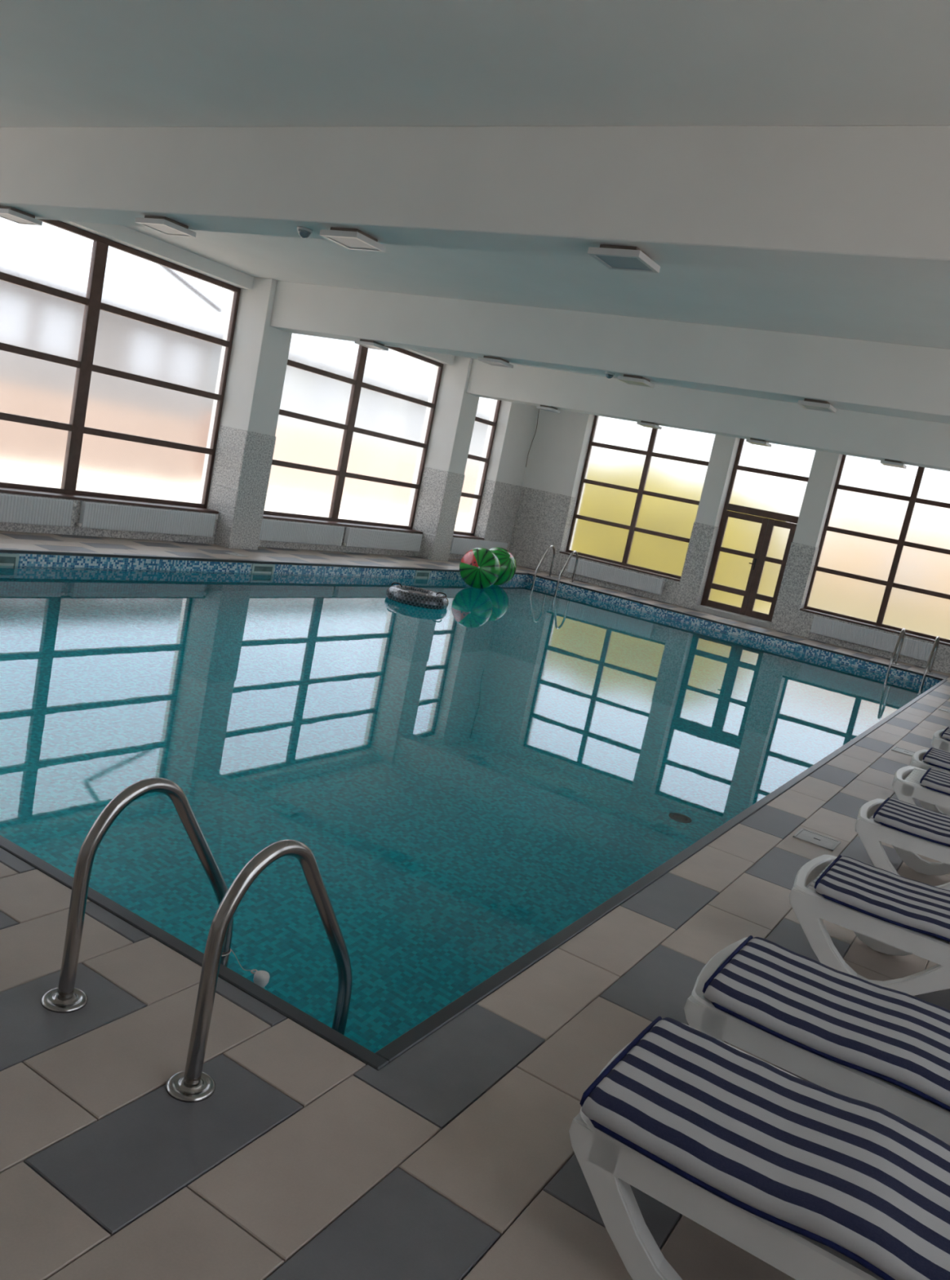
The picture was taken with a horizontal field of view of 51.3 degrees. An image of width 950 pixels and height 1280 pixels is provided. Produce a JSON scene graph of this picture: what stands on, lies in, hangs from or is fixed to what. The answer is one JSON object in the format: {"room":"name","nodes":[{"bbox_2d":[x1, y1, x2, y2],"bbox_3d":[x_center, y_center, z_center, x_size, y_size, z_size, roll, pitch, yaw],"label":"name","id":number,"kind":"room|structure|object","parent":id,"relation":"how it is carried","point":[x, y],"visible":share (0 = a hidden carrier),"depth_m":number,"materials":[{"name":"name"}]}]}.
{"room":"indoor swimming pool","nodes":[
{"label":"indoor swimming pool","id":0,"kind":"room"},
{"bbox_2d":[206,276,292,550],"bbox_3d":[-3.268,-3.011,13.964,0.752,3.970,0.574,17,11,29],"label":"pillar","id":1,"kind":"structure","parent":0,"point":[258,362],"depth_m":13.70,"materials":[{"name":"paint"}]},
{"bbox_2d":[0,220,538,559],"bbox_3d":[-4.488,-2.970,12.212,0.452,3.970,21.750,17,11,29],"label":"wall","id":2,"kind":"structure","parent":0,"point":[516,422],"depth_m":17.10,"materials":[{"name":"paint"}]},
{"bbox_2d":[0,493,76,527],"bbox_3d":[-5.324,-1.474,10.993,0.098,0.315,1.995,17,11,29],"label":"radiator","id":3,"kind":"object","parent":2,"relation":"attached to","point":[14,508],"visible":1,"depth_m":11.37,"materials":[{"name":"white metal"}]},
{"bbox_2d":[3,493,66,501],"bbox_3d":[-5.304,-1.614,10.946,0.074,0.012,1.940,17,11,29],"label":"grille","id":4,"kind":"object","parent":3,"relation":"attached to","point":[10,497],"depth_m":11.24,"materials":[{"name":"white metal"}]},
{"bbox_2d":[0,217,240,513],"bbox_3d":[-4.578,-3.209,11.795,0.330,3.070,4.500,17,11,29],"label":"window","id":5,"kind":"structure","parent":2,"relation":"in","point":[115,357],"depth_m":12.11,"materials":[{"name":"glass"}]},
{"bbox_2d":[75,501,217,537],"bbox_3d":[-4.206,-1.554,12.857,0.098,0.315,2.226,17,11,29],"label":"radiator","id":6,"kind":"object","parent":2,"relation":"attached to","point":[92,515],"visible":1,"depth_m":12.71,"materials":[{"name":"white metal"}]},
{"bbox_2d":[82,501,209,515],"bbox_3d":[-4.173,-1.695,12.831,0.074,0.012,2.120,17,11,29],"label":"grille","id":7,"kind":"object","parent":6,"relation":"attached to","point":[88,504],"depth_m":12.58,"materials":[{"name":"white metal"}]},
{"bbox_2d":[258,519,344,546],"bbox_3d":[-2.720,-1.661,15.334,0.098,0.315,2.024,17,11,29],"label":"radiator","id":8,"kind":"object","parent":2,"relation":"attached to","point":[276,531],"visible":0.89,"depth_m":15.29,"materials":[{"name":"white metal"}]},
{"bbox_2d":[265,519,342,527],"bbox_3d":[-2.688,-1.802,15.308,0.074,0.012,2.020,17,11,29],"label":"grille","id":9,"kind":"object","parent":8,"relation":"attached to","point":[268,522],"depth_m":15.11,"materials":[{"name":"white metal"}]},
{"bbox_2d":[262,333,444,533],"bbox_3d":[-1.964,-3.397,16.152,0.330,3.070,4.570,17,11,29],"label":"window","id":10,"kind":"structure","parent":2,"relation":"in","point":[353,428],"depth_m":16.28,"materials":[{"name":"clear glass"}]},
{"bbox_2d":[342,527,422,551],"bbox_3d":[-1.592,-1.742,17.214,0.098,0.315,2.195,17,11,29],"label":"radiator","id":11,"kind":"object","parent":2,"relation":"attached to","point":[353,537],"visible":1,"depth_m":17.09,"materials":[{"name":"white metal"}]},
{"bbox_2d":[350,527,421,535],"bbox_3d":[-1.547,-1.884,17.210,0.074,0.012,2.140,17,11,29],"label":"grille","id":12,"kind":"object","parent":11,"relation":"attached to","point":[352,530],"depth_m":16.98,"materials":[{"name":"white metal"}]},
{"bbox_2d":[453,396,501,539],"bbox_3d":[-0.072,-3.533,19.306,0.330,3.070,1.690,17,11,29],"label":"window","id":13,"kind":"structure","parent":2,"relation":"in","point":[488,409],"depth_m":19.79,"materials":[{"name":"glass"}]},
{"bbox_2d":[449,537,507,555],"bbox_3d":[0.063,-1.861,19.974,0.098,0.315,2.195,17,11,29],"label":"radiator","id":14,"kind":"object","parent":2,"relation":"attached to","point":[459,545],"visible":0.5,"depth_m":19.57,"materials":[{"name":"white metal"}]},
{"bbox_2d":[412,355,479,560],"bbox_3d":[-0.636,-3.200,18.352,0.752,3.970,0.574,17,11,29],"label":"pillar","id":15,"kind":"structure","parent":0,"point":[455,409],"depth_m":18.08,"materials":[{"name":"paint"}]},
{"bbox_2d":[0,530,949,1279],"bbox_3d":[0.434,0.404,9.405,13.120,0.300,21.750,17,11,29],"label":"floor","id":16,"kind":"structure","parent":0,"point":[455,1158],"depth_m":2.62,"materials":[{"name":"tile"}]},
{"bbox_2d":[40,777,352,1102],"bbox_3d":[-0.854,1.386,2.984,0.639,1.913,0.732,17,11,29],"label":"pool ladder","id":17,"kind":"object","parent":16,"relation":"on","point":[191,1085],"visible":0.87,"depth_m":2.74,"materials":[{"name":"metal"}]},
{"bbox_2d":[223,551,248,556],"bbox_3d":[-3.208,-1.147,13.303,0.230,0.010,0.230,17,11,29],"label":"lid","id":18,"kind":"object","parent":16,"relation":"on","point":[231,553],"visible":1,"depth_m":13.29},
{"bbox_2d":[0,552,941,686],"bbox_3d":[0.189,0.883,11.384,8.226,1.940,15.655,17,11,29],"label":"wall tiles","id":19,"kind":"object","parent":16,"relation":"in","point":[24,559],"visible":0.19,"depth_m":15.57,"materials":[{"name":"tile"}]},
{"bbox_2d":[0,553,19,566],"bbox_3d":[-4.833,-0.761,9.976,0.114,0.250,0.420,17,11,29],"label":"skimmer","id":20,"kind":"object","parent":19,"relation":"attached to","point":[6,559],"visible":0.57,"depth_m":10.04,"materials":[{"name":"plastic"}]},
{"bbox_2d":[0,835,388,1070],"bbox_3d":[-3.526,0.228,4.716,7.826,0.032,0.055,17,11,29],"label":"trim","id":21,"kind":"structure","parent":19,"relation":"attached to","point":[290,1011],"depth_m":3.13,"materials":[{"name":"tile"}]},
{"bbox_2d":[250,563,275,573],"bbox_3d":[-2.879,-0.902,13.233,0.114,0.250,0.420,17,11,29],"label":"skimmer","id":22,"kind":"object","parent":19,"relation":"attached to","point":[256,568],"visible":0.54,"depth_m":13.20,"materials":[{"name":"plastic"}]},
{"bbox_2d":[0,548,528,574],"bbox_3d":[-2.862,-1.035,13.132,0.055,0.032,15.145,17,11,29],"label":"trim","id":23,"kind":"structure","parent":19,"relation":"attached to","point":[2,550],"depth_m":12.25,"materials":[{"name":"tile"}]},
{"bbox_2d":[414,570,430,578],"bbox_3d":[-0.926,-1.042,16.489,0.114,0.250,0.420,17,11,29],"label":"skimmer","id":24,"kind":"object","parent":19,"relation":"attached to","point":[419,574],"visible":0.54,"depth_m":16.45,"materials":[{"name":"plastic"}]},
{"bbox_2d":[0,565,932,1053],"bbox_3d":[0.351,0.090,11.253,7.746,0.001,15.175,17,11,29],"label":"pool water","id":25,"kind":"object","parent":19,"relation":"in","point":[465,782],"visible":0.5,"depth_m":6.44,"materials":[{"name":"teal liquid"}]},
{"bbox_2d":[221,948,270,986],"bbox_3d":[-0.807,1.179,3.377,0.198,0.261,0.063,10,9,-11],"label":"thermometer","id":26,"kind":"object","parent":25,"relation":"in","point":[261,978],"visible":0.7,"depth_m":3.36,"materials":[{"name":"white plastic"}]},
{"bbox_2d":[386,582,448,609],"bbox_3d":[-0.778,-0.590,13.444,0.863,0.252,0.857,17,11,29],"label":"ring","id":27,"kind":"object","parent":25,"relation":"on","point":[408,595],"visible":0.91,"depth_m":13.14,"materials":[{"name":"plastic"}]},
{"bbox_2d":[459,547,500,589],"bbox_3d":[0.083,-1.200,16.577,0.691,0.693,0.690,17,11,29],"label":"beach ball","id":28,"kind":"object","parent":25,"relation":"on","point":[479,567],"visible":1,"depth_m":16.33,"materials":[{"name":"green plastic"}]},
{"bbox_2d":[488,546,516,585],"bbox_3d":[0.401,-1.317,17.712,0.680,0.682,0.683,17,11,29],"label":"beach ball","id":29,"kind":"object","parent":25,"relation":"on","point":[507,560],"visible":0.59,"depth_m":17.48,"materials":[{"name":"green plastic"}]},
{"bbox_2d":[375,679,947,1062],"bbox_3d":[3.623,0.928,9.326,0.055,0.032,15.145,17,11,29],"label":"trim","id":30,"kind":"structure","parent":19,"relation":"attached to","point":[414,1036],"depth_m":3.95,"materials":[{"name":"tile"}]},
{"bbox_2d":[528,573,946,680],"bbox_3d":[4.288,-0.334,17.742,7.826,0.032,0.055,17,11,29],"label":"trim","id":31,"kind":"structure","parent":19,"relation":"attached to","point":[530,574],"depth_m":17.43,"materials":[{"name":"tile"}]},
{"bbox_2d":[532,545,578,590],"bbox_3d":[1.498,-0.889,19.577,0.644,1.913,0.732,17,11,29],"label":"pool ladder","id":32,"kind":"object","parent":16,"relation":"attached to","point":[550,546],"visible":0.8,"depth_m":19.46,"materials":[{"name":"metal"}]},
{"bbox_2d":[568,1022,884,1279],"bbox_3d":[1.180,1.306,1.998,1.995,0.628,0.610,17,11,29],"label":"frame","id":33,"kind":"object","parent":16,"relation":"on","point":[609,1166],"visible":0.2,"depth_m":2.12,"materials":[{"name":"plastic"}]},
{"bbox_2d":[580,1016,949,1279],"bbox_3d":[1.236,1.132,1.907,2.024,0.351,0.557,17,11,29],"label":"cushion","id":34,"kind":"object","parent":33,"relation":"on","point":[856,1179],"visible":1,"depth_m":2.15,"materials":[{"name":"fabric"}]},
{"bbox_2d":[684,937,949,1145],"bbox_3d":[1.579,1.278,2.663,1.995,0.628,0.610,17,11,29],"label":"frame","id":35,"kind":"object","parent":16,"relation":"on","point":[701,1015],"visible":0.27,"depth_m":2.70,"materials":[{"name":"plastic"}]},
{"bbox_2d":[702,935,949,1111],"bbox_3d":[1.647,1.109,2.565,1.994,0.353,0.557,17,11,29],"label":"cushion","id":36,"kind":"object","parent":35,"relation":"on","point":[901,1039],"visible":1,"depth_m":2.82,"materials":[{"name":"fabric"}]},
{"bbox_2d":[793,828,840,851],"bbox_3d":[2.003,1.169,5.796,0.230,0.010,0.230,17,11,29],"label":"lid","id":37,"kind":"object","parent":16,"relation":"on","point":[806,835],"visible":1,"depth_m":5.79,"materials":[{"name":"white plastic"}]},
{"bbox_2d":[789,854,949,995],"bbox_3d":[2.227,1.231,3.744,1.995,0.628,0.610,17,11,29],"label":"frame","id":38,"kind":"object","parent":16,"relation":"on","point":[810,907],"visible":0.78,"depth_m":3.86,"materials":[{"name":"plastic"}]},
{"bbox_2d":[814,854,949,942],"bbox_3d":[2.315,1.067,3.635,1.949,0.352,0.557,17,11,29],"label":"cushion","id":39,"kind":"object","parent":38,"relation":"on","point":[852,883],"visible":1,"depth_m":3.90,"materials":[{"name":"fabric"}]},
{"bbox_2d":[855,798,949,890],"bbox_3d":[2.967,1.178,4.978,1.995,0.628,0.610,17,11,29],"label":"frame","id":40,"kind":"object","parent":16,"relation":"on","point":[871,833],"visible":0.61,"depth_m":5.15,"materials":[{"name":"plastic"}]},
{"bbox_2d":[873,797,949,847],"bbox_3d":[3.051,1.013,4.872,1.959,0.352,0.557,17,11,29],"label":"cushion","id":41,"kind":"object","parent":40,"relation":"on","point":[895,814],"visible":1,"depth_m":5.15,"materials":[{"name":"fabric"}]},
{"bbox_2d":[891,746,915,756],"bbox_3d":[3.943,1.026,9.048,0.230,0.010,0.230,17,11,29],"label":"lid","id":42,"kind":"object","parent":16,"relation":"on","point":[895,748],"visible":0.62,"depth_m":9.05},
{"bbox_2d":[886,627,940,685],"bbox_3d":[7.078,0.800,16.302,0.659,1.913,0.732,17,11,29],"label":"pool ladder","id":43,"kind":"object","parent":16,"relation":"attached to","point":[935,649],"visible":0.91,"depth_m":16.18,"materials":[{"name":"metal"}]},
{"bbox_2d":[892,765,949,814],"bbox_3d":[3.631,1.130,6.084,1.995,0.628,0.610,17,11,29],"label":"frame","id":44,"kind":"object","parent":16,"relation":"on","point":[906,784],"visible":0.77,"depth_m":6.27,"materials":[{"name":"plastic"}]},
{"bbox_2d":[920,768,949,795],"bbox_3d":[3.745,0.975,5.959,1.884,0.352,0.557,17,11,29],"label":"cushion","id":45,"kind":"object","parent":44,"relation":"on","point":[938,780],"visible":1,"depth_m":6.23,"materials":[{"name":"fabric"}]},
{"bbox_2d":[910,749,949,815],"bbox_3d":[4.068,1.099,6.812,1.995,0.628,0.610,17,11,29],"label":"frame","id":46,"kind":"object","parent":16,"relation":"on","point":[917,761],"visible":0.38,"depth_m":7.00,"materials":[{"name":"plastic"}]},
{"bbox_2d":[923,747,949,770],"bbox_3d":[4.147,0.932,6.708,1.969,0.352,0.557,17,11,29],"label":"cushion","id":47,"kind":"object","parent":46,"relation":"on","point":[935,757],"visible":1,"depth_m":7.00,"materials":[{"name":"fabric"}]},
{"bbox_2d":[932,728,949,751],"bbox_3d":[4.751,1.050,7.952,1.995,0.628,0.610,17,11,29],"label":"frame","id":48,"kind":"object","parent":16,"relation":"on","point":[938,742],"visible":0.5,"depth_m":8.15,"materials":[{"name":"plastic"}]},
{"bbox_2d":[941,726,949,741],"bbox_3d":[4.824,0.881,7.852,1.984,0.352,0.557,17,11,29],"label":"cushion","id":49,"kind":"object","parent":48,"relation":"on","point":[946,734],"visible":1,"depth_m":8.14,"materials":[{"name":"fabric"}]},
{"bbox_2d":[938,707,949,712],"bbox_3d":[5.896,0.886,12.305,0.230,0.010,0.230,17,11,29],"label":"lid","id":50,"kind":"object","parent":16,"relation":"on","point":[940,708],"visible":1,"depth_m":12.31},
{"bbox_2d":[0,0,949,423],"bbox_3d":[1.222,-3.435,8.767,13.120,0.300,21.750,17,11,29],"label":"ceiling","id":51,"kind":"structure","parent":0,"point":[64,63],"depth_m":5.38,"materials":[{"name":"paint"}]},
{"bbox_2d":[0,124,949,284],"bbox_3d":[-0.138,-2.824,6.214,12.180,0.600,0.430,17,11,29],"label":"ceiling beam","id":52,"kind":"structure","parent":51,"relation":"attached to","point":[863,202],"depth_m":5.68,"materials":[{"name":"paint"}]},
{"bbox_2d":[0,206,42,225],"bbox_3d":[-3.935,-3.631,8.456,0.316,0.066,0.316,17,11,29],"label":"ceiling light","id":53,"kind":"object","parent":52,"relation":"attached to","point":[9,213],"visible":1,"depth_m":8.40,"materials":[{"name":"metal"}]},
{"bbox_2d":[0,213,33,223],"bbox_3d":[-3.937,-3.619,8.458,0.266,0.032,0.266,17,11,29],"label":"diffuser","id":54,"kind":"object","parent":53,"relation":"attached to","point":[17,218],"depth_m":8.43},
{"bbox_2d":[134,215,195,237],"bbox_3d":[-2.349,-3.151,7.526,0.316,0.066,0.316,17,11,29],"label":"ceiling light","id":55,"kind":"object","parent":52,"relation":"attached to","point":[163,224],"visible":1,"depth_m":7.46,"materials":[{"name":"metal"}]},
{"bbox_2d":[142,223,186,235],"bbox_3d":[-2.352,-3.139,7.528,0.266,0.032,0.266,17,11,29],"label":"diffuser","id":56,"kind":"object","parent":55,"relation":"attached to","point":[166,228],"depth_m":7.50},
{"bbox_2d":[296,226,312,238],"bbox_3d":[-1.173,-2.791,6.795,0.110,0.062,0.110,17,11,29],"label":"sensor","id":57,"kind":"object","parent":52,"relation":"attached to","point":[304,232],"visible":1,"depth_m":6.76,"materials":[{"name":"white plastic"}]},
{"bbox_2d":[319,226,386,252],"bbox_3d":[-0.814,-2.687,6.625,0.316,0.066,0.316,17,11,29],"label":"ceiling light","id":58,"kind":"object","parent":52,"relation":"attached to","point":[349,238],"visible":1,"depth_m":6.56,"materials":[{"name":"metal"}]},
{"bbox_2d":[328,236,377,249],"bbox_3d":[-0.816,-2.674,6.627,0.266,0.032,0.266,17,11,29],"label":"diffuser","id":59,"kind":"object","parent":58,"relation":"attached to","point":[349,242],"depth_m":6.61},
{"bbox_2d":[587,244,660,273],"bbox_3d":[0.855,-2.182,5.645,0.316,0.066,0.316,17,11,29],"label":"ceiling light","id":60,"kind":"object","parent":52,"relation":"attached to","point":[627,258],"visible":1,"depth_m":5.58,"materials":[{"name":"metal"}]},
{"bbox_2d":[596,255,651,270],"bbox_3d":[0.853,-2.169,5.647,0.266,0.032,0.266,17,11,29],"label":"diffuser","id":61,"kind":"object","parent":60,"relation":"attached to","point":[612,262],"depth_m":5.64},
{"bbox_2d":[525,408,539,466],"bbox_3d":[1.246,-4.409,20.668,0.042,1.612,0.125,8,10,-23],"label":"cable","id":62,"kind":"object","parent":51,"relation":"hanging from","point":[539,409],"visible":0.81,"depth_m":20.65,"materials":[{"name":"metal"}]},
{"bbox_2d":[270,280,949,422],"bbox_3d":[2.463,-3.011,10.550,12.180,0.600,0.410,17,11,29],"label":"ceiling beam","id":63,"kind":"structure","parent":51,"relation":"attached to","point":[874,376],"depth_m":10.70,"materials":[{"name":"paint"}]},
{"bbox_2d":[354,338,388,351],"bbox_3d":[-1.333,-3.818,12.792,0.316,0.066,0.316,17,11,29],"label":"ceiling light","id":64,"kind":"object","parent":63,"relation":"attached to","point":[368,344],"visible":1,"depth_m":12.71,"materials":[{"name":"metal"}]},
{"bbox_2d":[361,344,382,349],"bbox_3d":[-1.336,-3.806,12.794,0.266,0.032,0.266,17,11,29],"label":"diffuser","id":65,"kind":"object","parent":64,"relation":"attached to","point":[371,346],"depth_m":12.75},
{"bbox_2d":[477,355,513,368],"bbox_3d":[0.252,-3.338,11.862,0.316,0.066,0.316,17,11,29],"label":"ceiling light","id":66,"kind":"object","parent":63,"relation":"attached to","point":[493,361],"visible":1,"depth_m":11.78,"materials":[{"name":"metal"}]},
{"bbox_2d":[483,360,508,367],"bbox_3d":[0.249,-3.326,11.864,0.266,0.032,0.266,17,11,29],"label":"diffuser","id":67,"kind":"object","parent":66,"relation":"attached to","point":[499,363],"depth_m":11.82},
{"bbox_2d":[604,371,614,378],"bbox_3d":[1.499,-2.949,11.043,0.110,0.062,0.110,17,11,29],"label":"sensor","id":68,"kind":"object","parent":63,"relation":"attached to","point":[609,375],"visible":1,"depth_m":11.01,"materials":[{"name":"white plastic"}]},
{"bbox_2d":[617,374,654,387],"bbox_3d":[1.788,-2.873,10.961,0.316,0.066,0.316,17,11,29],"label":"ceiling light","id":69,"kind":"object","parent":63,"relation":"attached to","point":[628,379],"visible":1,"depth_m":10.88,"materials":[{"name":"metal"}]},
{"bbox_2d":[622,379,648,386],"bbox_3d":[1.785,-2.861,10.963,0.266,0.032,0.266,17,11,29],"label":"diffuser","id":70,"kind":"object","parent":69,"relation":"attached to","point":[634,382],"depth_m":10.90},
{"bbox_2d":[797,398,836,413],"bbox_3d":[3.457,-2.368,9.981,0.316,0.066,0.316,17,11,29],"label":"ceiling light","id":71,"kind":"object","parent":63,"relation":"attached to","point":[811,404],"visible":1,"depth_m":9.90,"materials":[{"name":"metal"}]},
{"bbox_2d":[803,404,831,411],"bbox_3d":[3.454,-2.356,9.983,0.266,0.032,0.266,17,11,29],"label":"diffuser","id":72,"kind":"object","parent":71,"relation":"attached to","point":[817,407],"depth_m":9.95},
{"bbox_2d":[466,359,949,471],"bbox_3d":[5.087,-3.200,14.925,12.180,0.600,0.420,17,11,29],"label":"ceiling beam","id":73,"kind":"structure","parent":51,"relation":"attached to","point":[911,442],"depth_m":15.39,"materials":[{"name":"paint"}]},
{"bbox_2d":[536,404,560,413],"bbox_3d":[1.275,-4.006,17.141,0.316,0.066,0.316,17,11,29],"label":"ceiling light","id":74,"kind":"object","parent":73,"relation":"attached to","point":[547,408],"visible":1,"depth_m":17.05,"materials":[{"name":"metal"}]},
{"bbox_2d":[636,420,662,429],"bbox_3d":[2.861,-3.526,16.211,0.316,0.066,0.316,17,11,29],"label":"ceiling light","id":75,"kind":"object","parent":73,"relation":"attached to","point":[645,424],"visible":1,"depth_m":16.12,"materials":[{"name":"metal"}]},
{"bbox_2d":[746,437,772,447],"bbox_3d":[4.396,-3.061,15.310,0.316,0.066,0.316,17,11,29],"label":"ceiling light","id":76,"kind":"object","parent":73,"relation":"attached to","point":[753,441],"visible":1,"depth_m":15.22,"materials":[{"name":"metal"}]},
{"bbox_2d":[880,458,906,468],"bbox_3d":[6.065,-2.556,14.331,0.316,0.066,0.316,17,11,29],"label":"ceiling light","id":77,"kind":"object","parent":73,"relation":"attached to","point":[886,462],"visible":1,"depth_m":14.24,"materials":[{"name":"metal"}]},
{"bbox_2d":[884,463,903,467],"bbox_3d":[6.063,-2.543,14.332,0.266,0.032,0.266,17,11,29],"label":"diffuser","id":78,"kind":"object","parent":77,"relation":"attached to","point":[900,465],"depth_m":14.28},
{"bbox_2d":[508,408,949,673],"bbox_3d":[6.433,-1.707,18.090,12.680,3.970,0.542,17,11,29],"label":"wall","id":79,"kind":"structure","parent":0,"point":[558,450],"depth_m":19.16,"materials":[{"name":"paint"}]},
{"bbox_2d":[556,554,666,595],"bbox_3d":[2.721,-1.274,19.959,2.372,0.440,0.098,17,11,29],"label":"radiator","id":80,"kind":"object","parent":79,"relation":"attached to","point":[584,568],"visible":0.98,"depth_m":19.84,"materials":[{"name":"white metal"}]},
{"bbox_2d":[559,415,715,581],"bbox_3d":[3.261,-2.951,19.823,2.700,3.040,0.380,17,11,29],"label":"window","id":81,"kind":"structure","parent":79,"relation":"in","point":[641,487],"depth_m":19.95,"materials":[{"name":"clear glass"}]},
{"bbox_2d":[694,438,816,628],"bbox_3d":[5.299,-2.097,18.632,1.500,3.500,0.390,17,11,29],"label":"door","id":82,"kind":"structure","parent":79,"relation":"in","point":[749,558],"depth_m":18.77,"materials":[{"name":"clear glass"}]},
{"bbox_2d":[808,615,933,661],"bbox_3d":[6.972,-0.034,17.463,2.125,0.310,0.098,17,11,29],"label":"radiator","id":83,"kind":"object","parent":79,"relation":"attached to","point":[913,648],"visible":0.89,"depth_m":17.43,"materials":[{"name":"white metal"}]},
{"bbox_2d":[800,454,949,645],"bbox_3d":[7.450,-1.683,17.365,2.700,3.040,0.380,17,11,29],"label":"window","id":84,"kind":"structure","parent":79,"relation":"in","point":[882,562],"depth_m":17.60,"materials":[{"name":"clear glass"}]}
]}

